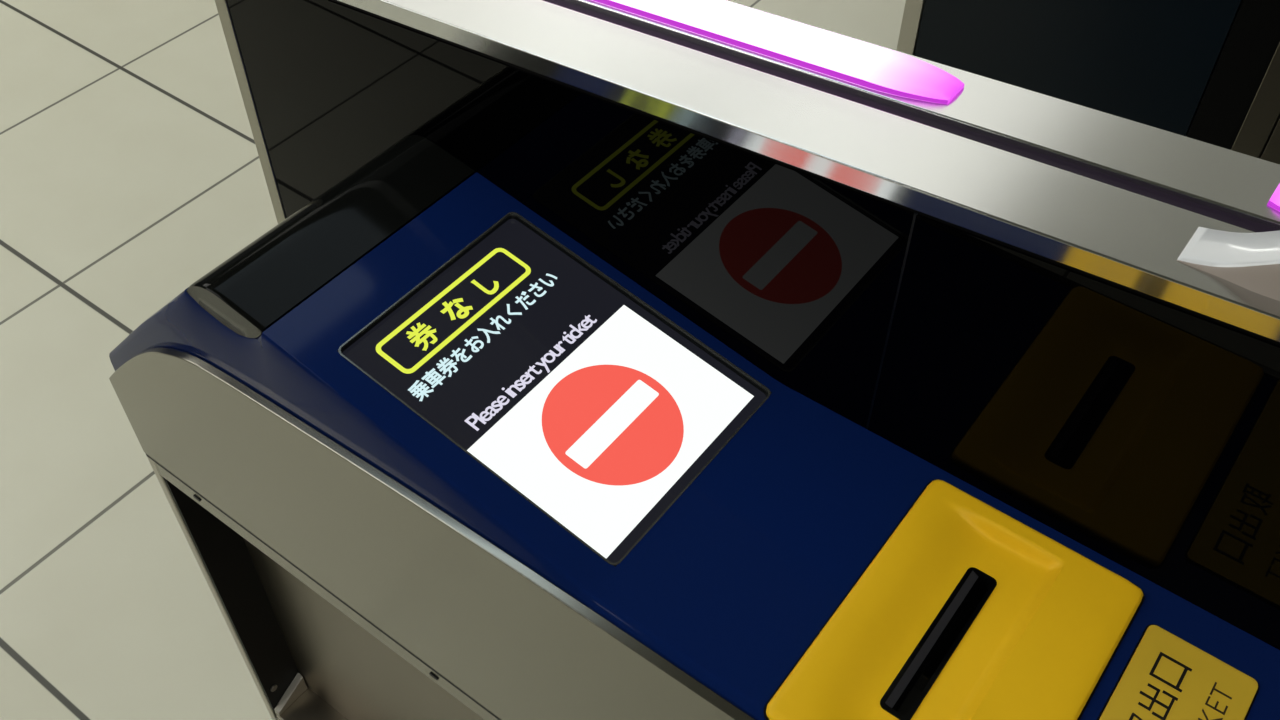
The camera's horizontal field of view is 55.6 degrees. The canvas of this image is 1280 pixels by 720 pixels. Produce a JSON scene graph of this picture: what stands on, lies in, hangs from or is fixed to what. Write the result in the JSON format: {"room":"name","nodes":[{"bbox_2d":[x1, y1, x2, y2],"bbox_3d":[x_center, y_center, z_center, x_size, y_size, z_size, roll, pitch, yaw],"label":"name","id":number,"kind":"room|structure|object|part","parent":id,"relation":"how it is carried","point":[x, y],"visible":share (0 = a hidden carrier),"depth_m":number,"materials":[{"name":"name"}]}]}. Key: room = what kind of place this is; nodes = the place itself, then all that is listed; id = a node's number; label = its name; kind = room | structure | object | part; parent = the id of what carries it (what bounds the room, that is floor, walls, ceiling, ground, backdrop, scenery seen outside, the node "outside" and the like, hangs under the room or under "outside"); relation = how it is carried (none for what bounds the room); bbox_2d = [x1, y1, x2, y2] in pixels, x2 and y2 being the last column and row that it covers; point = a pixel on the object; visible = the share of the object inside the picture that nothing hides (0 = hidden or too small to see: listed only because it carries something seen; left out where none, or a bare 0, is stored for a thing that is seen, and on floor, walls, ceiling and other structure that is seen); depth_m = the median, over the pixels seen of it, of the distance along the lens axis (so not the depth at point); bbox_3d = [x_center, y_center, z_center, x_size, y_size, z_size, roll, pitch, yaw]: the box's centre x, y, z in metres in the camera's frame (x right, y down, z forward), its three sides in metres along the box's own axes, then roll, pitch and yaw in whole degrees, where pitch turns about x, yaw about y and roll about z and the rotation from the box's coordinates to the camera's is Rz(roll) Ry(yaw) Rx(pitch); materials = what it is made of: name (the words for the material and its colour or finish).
{"room":"railway station","nodes":[
{"label":"railway station","id":0,"kind":"room"},
{"bbox_2d":[0,0,905,719],"bbox_3d":[-1.007,-0.502,2.413,14.000,0.050,12.000,29,54,24],"label":"floor","id":1,"kind":"structure","parent":0,"point":[131,170],"depth_m":2.02,"materials":[{"name":"tile"}]},
{"bbox_2d":[109,0,1279,719],"bbox_3d":[0.263,0.414,0.726,1.356,1.213,0.235,29,54,24],"label":"gate","id":2,"kind":"object","parent":1,"relation":"on","point":[579,359],"visible":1,"depth_m":0.52,"materials":[{"name":"blue plastic"}]},
{"bbox_3d":[-0.298,0.326,1.070,0.008,0.819,0.035,29,54,24],"label":"post","id":3,"kind":"part","parent":2,"relation":"part of","materials":[{"name":"silver metal"}]},
{"bbox_3d":[-0.213,0.125,1.076,0.011,1.082,0.078,29,54,24],"label":"trim","id":4,"kind":"part","parent":2,"relation":"part of","materials":[{"name":"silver metal"}]},
{"bbox_2d":[275,687,347,719],"bbox_3d":[0.226,0.574,0.757,1.298,0.008,0.032,29,54,24],"label":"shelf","id":5,"kind":"object","parent":2,"relation":"attached to","point":[305,703],"depth_m":1.01,"materials":[{"name":"metal"}]},
{"bbox_3d":[0.238,0.469,0.664,1.298,0.377,0.005,29,54,24],"label":"recess panel","id":6,"kind":"part","parent":2,"relation":"part of","materials":[{"name":"metal"}]},
{"bbox_3d":[0.215,0.291,0.435,1.308,0.168,0.005,29,54,24],"label":"panel","id":7,"kind":"part","parent":2,"relation":"part of","materials":[{"name":"metal"}]},
{"bbox_3d":[-0.087,-0.025,0.574,0.022,0.004,0.088,29,54,24],"label":"headline frame","id":8,"kind":"part","parent":2,"relation":"part of","materials":[{"name":"yellow"}]},
{"bbox_3d":[-0.038,0.008,0.561,0.159,0.031,0.121,29,54,24],"label":"display panel","id":9,"kind":"part","parent":2,"relation":"part of","materials":[{"name":"black"}]},
{"bbox_3d":[-0.064,0.228,0.958,0.416,1.118,0.006,29,54,24],"label":"glass panel","id":10,"kind":"part","parent":2,"relation":"part of","materials":[{"name":"black glass"}]},
{"bbox_3d":[0.298,0.018,0.357,1.356,0.130,0.040,29,54,24],"label":"handrail","id":11,"kind":"part","parent":2,"relation":"part of","materials":[{"name":"metal"}]},
{"bbox_3d":[0.126,0.115,0.478,0.097,0.006,0.140,29,54,24],"label":"ticket slot plate","id":12,"kind":"part","parent":2,"relation":"part of","materials":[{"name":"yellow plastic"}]},
{"bbox_3d":[0.466,0.497,0.662,0.907,1.198,0.006,29,54,24],"label":"glass panel","id":13,"kind":"part","parent":2,"relation":"part of","materials":[{"name":"black glass"}]},
{"bbox_2d":[897,0,1279,163],"bbox_3d":[0.898,-0.192,1.362,1.252,1.100,0.243,29,54,24],"label":"gate","id":14,"kind":"object","parent":1,"relation":"on","point":[1208,71],"visible":0.08,"depth_m":1.37,"materials":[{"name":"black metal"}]},
{"bbox_3d":[0.407,-0.458,1.616,0.023,1.079,0.230,29,54,24],"label":"trim","id":15,"kind":"part","parent":14,"relation":"part of","materials":[{"name":"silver metal"}]},
{"bbox_3d":[0.708,-0.280,1.465,0.049,1.065,0.213,29,54,24],"label":"door panel","id":16,"kind":"part","parent":14,"relation":"part of","materials":[{"name":"black"}]},
{"bbox_3d":[1.073,-0.080,1.275,0.802,1.079,0.217,29,54,24],"label":"panel","id":17,"kind":"part","parent":14,"relation":"part of","materials":[{"name":"metal"}]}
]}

